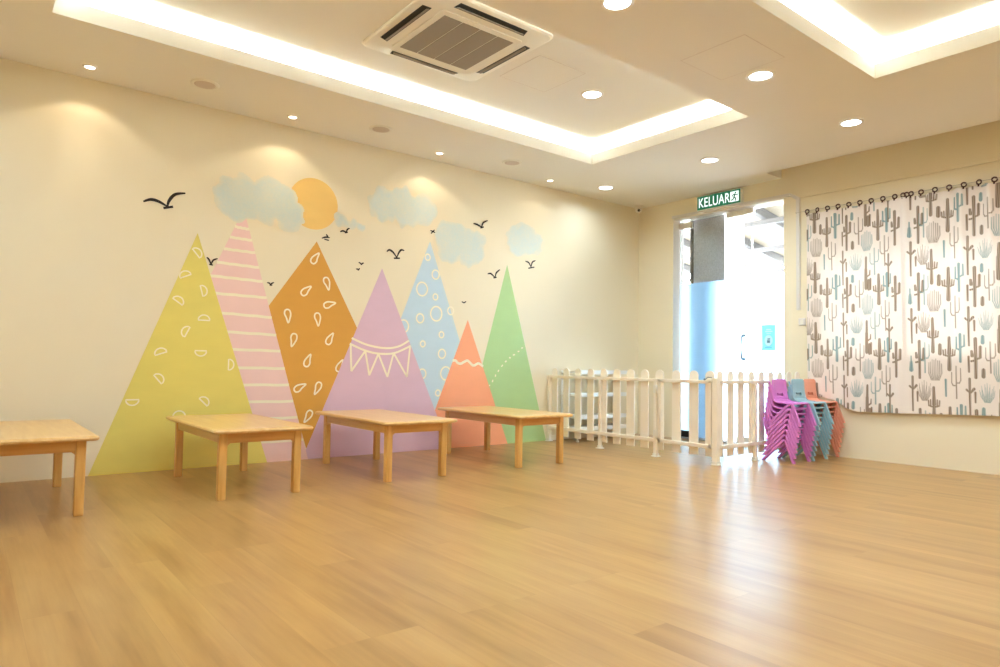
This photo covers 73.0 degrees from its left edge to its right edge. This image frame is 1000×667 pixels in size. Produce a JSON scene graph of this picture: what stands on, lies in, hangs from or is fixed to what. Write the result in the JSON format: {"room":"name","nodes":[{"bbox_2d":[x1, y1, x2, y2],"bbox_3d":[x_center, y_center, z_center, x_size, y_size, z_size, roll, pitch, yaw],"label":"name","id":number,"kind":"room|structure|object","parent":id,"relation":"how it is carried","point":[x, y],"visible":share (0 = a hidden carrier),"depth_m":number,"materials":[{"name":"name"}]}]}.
{"room":"children's room","nodes":[
{"label":"children's room","id":0,"kind":"room"},
{"bbox_2d":[0,58,638,482],"bbox_3d":[-1.487,-0.476,5.966,8.540,3.300,0.140,3,-3,-38],"label":"wall","id":1,"kind":"structure","parent":0,"point":[89,268],"depth_m":5.15,"materials":[{"name":"beige paint"}]},
{"bbox_2d":[88,172,545,475],"bbox_3d":[-1.166,-0.164,6.118,4.321,2.500,0.004,3,-3,-38],"label":"mural","id":2,"kind":"object","parent":1,"relation":"attached to","point":[216,345],"visible":1,"depth_m":5.75,"materials":[{"name":"multicoloured paint"}]},
{"bbox_2d":[0,434,999,666],"bbox_3d":[0.841,1.025,2.949,8.320,0.100,7.400,3,-3,-38],"label":"floor","id":3,"kind":"structure","parent":0,"point":[615,555],"depth_m":2.77,"materials":[{"name":"brown wood"}]},
{"bbox_2d":[0,419,99,516],"bbox_3d":[-2.702,0.747,3.806,0.604,0.420,1.200,3,-3,-38],"label":"table","id":4,"kind":"object","parent":3,"relation":"on","point":[58,437],"visible":1,"depth_m":3.53,"materials":[{"name":"brown wood"}]},
{"bbox_2d":[166,413,312,500],"bbox_3d":[-1.783,0.795,4.535,0.604,0.420,1.200,3,-3,-38],"label":"table","id":5,"kind":"object","parent":3,"relation":"on","point":[223,429],"visible":1,"depth_m":4.25,"materials":[{"name":"beige wood"}]},
{"bbox_2d":[315,409,456,481],"bbox_3d":[-0.916,0.842,5.245,0.604,0.420,1.200,3,-3,-38],"label":"table","id":6,"kind":"object","parent":3,"relation":"on","point":[388,422],"visible":1,"depth_m":4.97,"materials":[{"name":"beige wood"}]},
{"bbox_2d":[437,406,572,467],"bbox_3d":[0.015,0.891,5.984,0.604,0.420,1.200,3,-3,-38],"label":"table","id":7,"kind":"object","parent":3,"relation":"on","point":[519,418],"visible":0.94,"depth_m":5.71,"materials":[{"name":"beige wood"}]},
{"bbox_2d":[560,370,626,441],"bbox_3d":[1.099,0.806,7.687,0.878,0.779,0.287,3,-3,-38],"label":"shelf rack","id":8,"kind":"object","parent":3,"relation":"on","point":[584,394],"visible":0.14,"depth_m":7.53,"materials":[{"name":"white laminate"}]},
{"bbox_2d":[545,368,660,456],"bbox_3d":[0.994,0.755,6.841,0.088,0.800,1.543,3,-3,-38],"label":"picket fence","id":9,"kind":"object","parent":3,"relation":"on","point":[552,394],"visible":0.98,"depth_m":6.80,"materials":[{"name":"beige paint"}]},
{"bbox_2d":[711,371,803,465],"bbox_3d":[2.423,0.750,6.223,1.536,0.800,0.112,3,-3,-38],"label":"picket fence","id":10,"kind":"object","parent":3,"relation":"on","point":[717,383],"visible":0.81,"depth_m":5.99,"materials":[{"name":"beige paint"}]},
{"bbox_2d":[653,370,714,456],"bbox_3d":[1.629,0.698,6.040,0.070,0.738,0.640,3,-3,-38],"label":"gate","id":11,"kind":"object","parent":10,"relation":"attached to","point":[676,380],"visible":1,"depth_m":6.01,"materials":[{"name":"beige paint"}]},
{"bbox_2d":[761,417,810,463],"bbox_3d":[2.581,0.943,6.104,0.292,0.408,0.314,3,-3,-38],"label":"chair","id":12,"kind":"object","parent":3,"relation":"on","point":[783,440],"visible":0.34,"depth_m":6.07,"materials":[{"name":"purple plastic"}]},
{"bbox_2d":[762,412,811,458],"bbox_3d":[2.587,0.897,6.100,0.292,0.408,0.314,3,-3,-38],"label":"chair","id":13,"kind":"object","parent":12,"relation":"on","point":[780,438],"visible":0.42,"depth_m":6.06,"materials":[{"name":"purple plastic"}]},
{"bbox_2d":[763,407,812,453],"bbox_3d":[2.593,0.850,6.096,0.292,0.408,0.314,3,-3,-38],"label":"chair","id":14,"kind":"object","parent":13,"relation":"on","point":[783,431],"visible":0.47,"depth_m":6.06,"materials":[{"name":"purple plastic"}]},
{"bbox_2d":[764,402,813,447],"bbox_3d":[2.599,0.803,6.091,0.292,0.408,0.314,3,-3,-38],"label":"chair","id":15,"kind":"object","parent":14,"relation":"on","point":[786,424],"visible":0.44,"depth_m":6.05,"materials":[{"name":"purple plastic"}]},
{"bbox_2d":[765,397,813,442],"bbox_3d":[2.605,0.757,6.087,0.292,0.408,0.314,3,-3,-38],"label":"chair","id":16,"kind":"object","parent":15,"relation":"on","point":[772,414],"visible":0.41,"depth_m":6.05,"materials":[{"name":"purple plastic"}]},
{"bbox_2d":[766,392,814,437],"bbox_3d":[2.611,0.710,6.083,0.292,0.408,0.314,3,-3,-38],"label":"chair","id":17,"kind":"object","parent":16,"relation":"on","point":[773,409],"visible":0.57,"depth_m":6.05,"materials":[{"name":"purple plastic"}]},
{"bbox_2d":[767,385,815,431],"bbox_3d":[2.617,0.663,6.078,0.292,0.408,0.314,3,-3,-38],"label":"chair","id":18,"kind":"object","parent":17,"relation":"on","point":[774,404],"visible":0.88,"depth_m":6.05,"materials":[{"name":"purple plastic"}]},
{"bbox_2d":[767,379,816,426],"bbox_3d":[2.623,0.617,6.074,0.292,0.408,0.314,3,-3,-38],"label":"chair","id":19,"kind":"object","parent":18,"relation":"on","point":[779,386],"visible":0.95,"depth_m":6.10,"materials":[{"name":"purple plastic"}]},
{"bbox_2d":[782,436,827,460],"bbox_3d":[2.836,0.956,6.298,0.268,0.408,0.314,3,-3,-38],"label":"chair","id":20,"kind":"object","parent":3,"relation":"on","point":[819,441],"visible":0.14,"depth_m":6.28,"materials":[{"name":"blue plastic"}]},
{"bbox_2d":[796,431,828,455],"bbox_3d":[2.842,0.910,6.293,0.268,0.408,0.314,3,-3,-38],"label":"chair","id":21,"kind":"object","parent":20,"relation":"on","point":[820,436],"visible":0.09,"depth_m":6.26,"materials":[{"name":"blue plastic"}]},
{"bbox_2d":[798,426,829,450],"bbox_3d":[2.848,0.863,6.289,0.268,0.408,0.314,3,-3,-38],"label":"chair","id":22,"kind":"object","parent":21,"relation":"on","point":[821,431],"visible":0.07,"depth_m":6.25,"materials":[{"name":"blue plastic"}]},
{"bbox_2d":[800,421,830,445],"bbox_3d":[2.854,0.816,6.285,0.268,0.408,0.314,3,-3,-38],"label":"chair","id":23,"kind":"object","parent":22,"relation":"on","point":[821,425],"visible":0.06,"depth_m":6.24,"materials":[{"name":"blue plastic"}]},
{"bbox_2d":[801,416,831,440],"bbox_3d":[2.860,0.770,6.280,0.268,0.408,0.314,3,-3,-38],"label":"chair","id":24,"kind":"object","parent":23,"relation":"on","point":[820,417],"visible":0.15,"depth_m":6.24,"materials":[{"name":"blue plastic"}]},
{"bbox_2d":[787,391,832,435],"bbox_3d":[2.865,0.723,6.276,0.268,0.408,0.314,3,-3,-38],"label":"chair","id":25,"kind":"object","parent":24,"relation":"on","point":[818,412],"visible":0.24,"depth_m":6.24,"materials":[{"name":"blue plastic"}]},
{"bbox_2d":[787,386,832,430],"bbox_3d":[2.871,0.676,6.271,0.268,0.408,0.314,3,-3,-38],"label":"chair","id":26,"kind":"object","parent":25,"relation":"on","point":[819,408],"visible":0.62,"depth_m":6.25,"materials":[{"name":"blue plastic"}]},
{"bbox_2d":[788,379,833,424],"bbox_3d":[2.877,0.630,6.267,0.268,0.408,0.314,3,-3,-38],"label":"chair","id":27,"kind":"object","parent":26,"relation":"on","point":[796,386],"visible":0.92,"depth_m":6.31,"materials":[{"name":"blue plastic"}]},
{"bbox_2d":[797,439,838,458],"bbox_3d":[3.023,0.967,6.463,0.268,0.408,0.314,3,-3,-38],"label":"chair","id":28,"kind":"object","parent":3,"relation":"on","point":[831,440],"visible":0.16,"depth_m":6.42,"materials":[{"name":"orange plastic"}]},
{"bbox_2d":[796,434,839,451],"bbox_3d":[3.029,0.920,6.458,0.268,0.408,0.314,3,-3,-38],"label":"chair","id":29,"kind":"object","parent":28,"relation":"on","point":[832,436],"visible":0.09,"depth_m":6.43,"materials":[{"name":"orange plastic"}]},
{"bbox_2d":[819,429,840,446],"bbox_3d":[3.034,0.874,6.454,0.268,0.408,0.314,3,-3,-38],"label":"chair","id":30,"kind":"object","parent":29,"relation":"on","point":[832,430],"visible":0.09,"depth_m":6.42,"materials":[{"name":"orange plastic"}]},
{"bbox_2d":[819,419,841,442],"bbox_3d":[3.040,0.827,6.449,0.268,0.408,0.314,3,-3,-38],"label":"chair","id":31,"kind":"object","parent":30,"relation":"on","point":[833,425],"visible":0.08,"depth_m":6.42,"materials":[{"name":"orange plastic"}]},
{"bbox_2d":[819,414,842,437],"bbox_3d":[3.046,0.780,6.445,0.268,0.408,0.314,3,-3,-38],"label":"chair","id":32,"kind":"object","parent":31,"relation":"on","point":[833,417],"visible":0.11,"depth_m":6.42,"materials":[{"name":"orange plastic"}]},
{"bbox_2d":[820,410,843,432],"bbox_3d":[3.052,0.734,6.441,0.268,0.408,0.314,3,-3,-38],"label":"chair","id":33,"kind":"object","parent":32,"relation":"on","point":[831,412],"visible":0.26,"depth_m":6.41,"materials":[{"name":"orange plastic"}]},
{"bbox_2d":[808,392,844,427],"bbox_3d":[3.058,0.687,6.436,0.268,0.408,0.314,3,-3,-38],"label":"chair","id":34,"kind":"object","parent":33,"relation":"on","point":[829,407],"visible":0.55,"depth_m":6.41,"materials":[{"name":"orange plastic"}]},
{"bbox_2d":[804,379,845,422],"bbox_3d":[3.064,0.640,6.432,0.268,0.408,0.314,3,-3,-38],"label":"chair","id":35,"kind":"object","parent":34,"relation":"on","point":[809,384],"visible":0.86,"depth_m":6.50,"materials":[{"name":"orange plastic"}]},
{"bbox_2d":[0,0,999,207],"bbox_3d":[0.843,-1.984,3.050,8.200,0.320,7.400,3,-3,-38],"label":"ceiling","id":36,"kind":"structure","parent":0,"point":[910,69],"depth_m":4.79,"materials":[{"name":"white paint"}]},
{"bbox_2d":[82,64,97,69],"bbox_3d":[-2.782,-1.807,4.587,0.094,0.008,0.094,3,-3,-38],"label":"recessed light","id":37,"kind":"object","parent":36,"relation":"in","point":[87,66],"visible":1,"depth_m":4.58,"materials":[{"name":"white plastic"}]},
{"bbox_2d":[190,78,219,89],"bbox_3d":[-2.116,-1.784,4.849,0.196,0.008,0.196,3,-3,-38],"label":"ceiling disc","id":38,"kind":"object","parent":36,"relation":"attached to","point":[204,84],"visible":1,"depth_m":4.84,"materials":[{"name":"white plastic"}]},
{"bbox_2d":[287,115,298,118],"bbox_3d":[-1.675,-1.749,5.466,0.094,0.008,0.094,3,-3,-38],"label":"recessed light","id":39,"kind":"object","parent":36,"relation":"in","point":[288,116],"visible":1,"depth_m":5.46,"materials":[{"name":"white plastic"}]},
{"bbox_2d":[369,125,392,133],"bbox_3d":[-1.008,-1.726,5.721,0.196,0.008,0.196,3,-3,-38],"label":"ceiling disc","id":40,"kind":"object","parent":36,"relation":"attached to","point":[383,129],"visible":1,"depth_m":5.71,"materials":[{"name":"white plastic"}]},
{"bbox_2d":[435,151,443,154],"bbox_3d":[-0.568,-1.691,6.345,0.094,0.008,0.094,3,-3,-38],"label":"recessed light","id":41,"kind":"object","parent":36,"relation":"in","point":[437,152],"visible":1,"depth_m":6.34,"materials":[{"name":"white plastic"}]},
{"bbox_2d":[362,0,552,80],"bbox_3d":[-0.293,-1.954,4.536,0.950,0.040,0.950,3,-3,-38],"label":"air conditioner","id":42,"kind":"object","parent":36,"relation":"attached to","point":[468,40],"visible":1,"depth_m":4.44,"materials":[{"name":"white plastic"}]},
{"bbox_2d":[381,5,430,40],"bbox_3d":[-0.606,-1.966,4.287,0.056,0.010,0.550,3,-3,-38],"label":"outlet","id":43,"kind":"object","parent":42,"relation":"attached to","point":[417,13],"depth_m":4.27,"materials":[{"name":"grey plastic"}]},
{"bbox_2d":[390,51,456,74],"bbox_3d":[-0.542,-1.935,4.848,0.550,0.017,0.056,3,-3,-38],"label":"outlet","id":44,"kind":"object","parent":42,"relation":"attached to","point":[398,54],"depth_m":4.83,"materials":[{"name":"grey plastic"}]},
{"bbox_2d":[400,15,512,69],"bbox_3d":[-0.295,-1.935,4.534,0.548,0.002,0.544,3,-3,-38],"label":"grille","id":45,"kind":"object","parent":42,"relation":"attached to","point":[449,40],"depth_m":4.51,"materials":[{"name":"grey"}]},
{"bbox_2d":[454,3,526,35],"bbox_3d":[-0.044,-1.959,4.223,0.550,0.010,0.056,3,-3,-38],"label":"outlet","id":46,"kind":"object","parent":42,"relation":"attached to","point":[468,9],"depth_m":4.21,"materials":[{"name":"grey plastic"}]},
{"bbox_2d":[476,46,529,73],"bbox_3d":[0.020,-1.929,4.784,0.056,0.017,0.550,3,-3,-38],"label":"outlet","id":47,"kind":"object","parent":42,"relation":"attached to","point":[520,50],"depth_m":4.77,"materials":[{"name":"grey plastic"}]},
{"bbox_2d":[502,160,521,165],"bbox_3d":[0.117,-1.667,6.611,0.196,0.008,0.196,3,-3,-38],"label":"ceiling disc","id":48,"kind":"object","parent":36,"relation":"attached to","point":[505,162],"visible":1,"depth_m":6.59,"materials":[{"name":"white plastic"}]},
{"bbox_2d":[500,55,585,91],"bbox_3d":[0.318,-1.939,5.066,0.456,0.001,0.456,3,-3,-38],"label":"access hatch","id":49,"kind":"object","parent":36,"relation":"attached to","point":[541,73],"visible":1,"depth_m":5.05,"materials":[{"name":"white paint"}]},
{"bbox_2d":[580,89,603,98],"bbox_3d":[0.736,-1.913,5.412,0.188,0.008,0.188,3,-3,-38],"label":"recessed light","id":50,"kind":"object","parent":36,"relation":"in","point":[592,93],"visible":1,"depth_m":5.40,"materials":[{"name":"white plastic"}]},
{"bbox_2d":[583,91,600,97],"bbox_3d":[0.736,-1.912,5.412,0.144,0.005,0.144,3,-3,-38],"label":"diffuser","id":51,"kind":"object","parent":50,"relation":"attached to","point":[588,94],"depth_m":5.40,"materials":[{"name":"white plastic"}]},
{"bbox_2d":[597,185,613,189],"bbox_3d":[1.169,-1.611,7.476,0.188,0.008,0.188,3,-3,-38],"label":"recessed light","id":52,"kind":"object","parent":36,"relation":"in","point":[604,187],"visible":1,"depth_m":7.45,"materials":[{"name":"white plastic"}]},
{"bbox_2d":[599,186,611,189],"bbox_3d":[1.169,-1.610,7.476,0.144,0.005,0.144,3,-3,-38],"label":"diffuser","id":53,"kind":"object","parent":52,"relation":"attached to","point":[600,187],"depth_m":7.46,"materials":[{"name":"white plastic"}]},
{"bbox_2d":[600,0,634,11],"bbox_3d":[0.636,-1.794,3.666,0.188,0.008,0.188,3,-3,-38],"label":"recessed light","id":54,"kind":"object","parent":36,"relation":"in","point":[615,5],"visible":1,"depth_m":3.68,"materials":[{"name":"white plastic"}]},
{"bbox_2d":[604,0,630,9],"bbox_3d":[0.636,-1.794,3.666,0.144,0.005,0.144,3,-3,-38],"label":"diffuser","id":55,"kind":"object","parent":54,"relation":"attached to","point":[608,4],"depth_m":3.68,"materials":[{"name":"white plastic"}]},
{"bbox_2d":[634,205,643,212],"bbox_3d":[1.705,-1.524,8.316,0.120,0.088,0.120,3,-3,-38],"label":"security camera","id":56,"kind":"object","parent":36,"relation":"attached to","point":[638,208],"visible":1,"depth_m":8.28,"materials":[{"name":"white plastic"}]},
{"bbox_2d":[699,157,719,162],"bbox_3d":[1.992,-1.646,6.425,0.188,0.008,0.188,3,-3,-38],"label":"recessed light","id":57,"kind":"object","parent":36,"relation":"in","point":[707,159],"visible":1,"depth_m":6.41,"materials":[{"name":"white plastic"}]},
{"bbox_2d":[702,158,716,162],"bbox_3d":[1.992,-1.645,6.425,0.144,0.005,0.144,3,-3,-38],"label":"diffuser","id":58,"kind":"object","parent":57,"relation":"attached to","point":[707,160],"depth_m":6.42,"materials":[{"name":"white plastic"}]},
{"bbox_2d":[681,34,783,79],"bbox_3d":[1.484,-1.754,4.320,0.456,0.001,0.456,3,-3,-38],"label":"access hatch","id":59,"kind":"object","parent":36,"relation":"attached to","point":[741,54],"visible":1,"depth_m":4.31,"materials":[{"name":"white paint"}]},
{"bbox_2d":[746,69,775,81],"bbox_3d":[1.755,-1.735,4.553,0.188,0.008,0.188,3,-3,-38],"label":"recessed light","id":60,"kind":"object","parent":36,"relation":"in","point":[763,74],"visible":1,"depth_m":4.54,"materials":[{"name":"white plastic"}]},
{"bbox_2d":[749,72,771,79],"bbox_3d":[1.755,-1.735,4.553,0.144,0.005,0.144,3,-3,-38],"label":"diffuser","id":61,"kind":"object","parent":60,"relation":"attached to","point":[752,75],"depth_m":4.55,"materials":[{"name":"white plastic"}]},
{"bbox_2d":[838,118,863,126],"bbox_3d":[2.801,-1.680,5.393,0.188,0.008,0.188,3,-3,-38],"label":"recessed light","id":62,"kind":"object","parent":36,"relation":"in","point":[851,122],"visible":1,"depth_m":5.38,"materials":[{"name":"white plastic"}]},
{"bbox_2d":[841,120,860,125],"bbox_3d":[2.801,-1.679,5.393,0.144,0.005,0.144,3,-3,-38],"label":"diffuser","id":63,"kind":"object","parent":62,"relation":"attached to","point":[845,122],"depth_m":5.38,"materials":[{"name":"white plastic"}]},
{"bbox_2d":[638,120,999,474],"bbox_3d":[4.107,-0.403,5.594,0.200,3.300,7.400,3,-3,-38],"label":"wall","id":64,"kind":"structure","parent":0,"point":[969,443],"depth_m":6.37,"materials":[{"name":"beige paint"}]},
{"bbox_2d":[697,188,743,211],"bbox_3d":[2.450,-1.488,7.546,0.057,0.165,0.562,3,-3,-38],"label":"exit sign","id":65,"kind":"object","parent":64,"relation":"attached to","point":[735,196],"visible":1,"depth_m":7.50,"materials":[{"name":"green plastic"}]},
{"bbox_2d":[673,198,784,378],"bbox_3d":[2.558,-0.083,7.526,0.199,2.587,1.392,3,-3,-38],"label":"trim","id":66,"kind":"structure","parent":64,"relation":"attached to","point":[676,232],"depth_m":8.05,"materials":[{"name":"white paint"}]},
{"bbox_2d":[679,202,783,447],"bbox_3d":[2.564,-0.078,7.532,0.180,2.580,1.377,3,-3,-38],"label":"door","id":67,"kind":"structure","parent":64,"relation":"in","point":[722,322],"depth_m":7.55,"materials":[{"name":"white paint"},{"name":"clear glass"},{"name":"metal"}]},
{"bbox_2d":[762,324,775,349],"bbox_3d":[2.847,0.043,7.169,0.008,0.273,0.155,3,-3,-38],"label":"poster","id":68,"kind":"object","parent":67,"relation":"attached to","point":[768,331],"visible":1,"depth_m":7.17,"materials":[{"name":"teal paper"}]},
{"bbox_2d":[672,193,800,309],"bbox_3d":[2.535,-0.816,7.421,0.030,1.202,1.567,3,-3,-38],"label":"trim","id":69,"kind":"structure","parent":64,"relation":"attached to","point":[798,220],"depth_m":6.83,"materials":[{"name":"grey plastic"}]},
{"bbox_2d":[798,318,805,325],"bbox_3d":[3.023,-0.116,6.768,0.014,0.074,0.074,3,-3,-38],"label":"wall switch","id":70,"kind":"object","parent":64,"relation":"attached to","point":[802,321],"visible":1,"depth_m":6.76,"materials":[{"name":"grey plastic"}]},
{"bbox_2d":[796,178,996,213],"bbox_3d":[3.887,-1.254,5.729,0.047,0.008,2.848,3,-3,-38],"label":"wire","id":71,"kind":"object","parent":64,"relation":"attached to","point":[994,178],"visible":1,"depth_m":6.12,"materials":[{"name":"metal"}]},
{"bbox_2d":[805,194,907,413],"bbox_3d":[3.321,-0.261,6.352,0.055,1.981,0.921,3,-3,-38],"label":"curtain","id":72,"kind":"object","parent":71,"relation":"hanging from","point":[854,302],"visible":1,"depth_m":6.33,"materials":[{"name":"fabric"}]},
{"bbox_2d":[900,177,999,415],"bbox_3d":[4.106,-0.300,5.355,0.052,1.970,1.705,3,-3,-38],"label":"curtain","id":73,"kind":"object","parent":71,"relation":"hanging from","point":[950,240],"visible":1,"depth_m":5.71,"materials":[{"name":"fabric"}]},
{"bbox_2d":[800,157,999,197],"bbox_3d":[4.530,-1.446,4.951,0.022,0.032,4.812,3,-3,-38],"label":"trim","id":74,"kind":"structure","parent":64,"relation":"attached to","point":[994,159],"depth_m":6.07,"materials":[{"name":"beige paint"}]},
{"label":"outside","id":75,"kind":"structure","parent":0,"visible":0},
{"bbox_3d":[11.761,1.767,15.062,23.880,0.119,26.000,3,-3,-38],"label":"ground","id":76,"kind":"structure","parent":75,"visible":0},
{"bbox_2d":[690,215,743,283],"bbox_3d":[2.570,-0.307,8.013,0.394,3.120,0.473,3,-3,-38],"label":"pillar","id":77,"kind":"structure","parent":76,"relation":"on","point":[717,244],"depth_m":7.89,"materials":[{"name":"concrete"}]},
{"bbox_2d":[684,204,783,282],"bbox_3d":[3.189,-0.136,9.840,2.740,2.966,5.600,3,-3,-38],"label":"awning","id":78,"kind":"object","parent":76,"relation":"on","point":[768,222],"visible":0.06,"depth_m":9.61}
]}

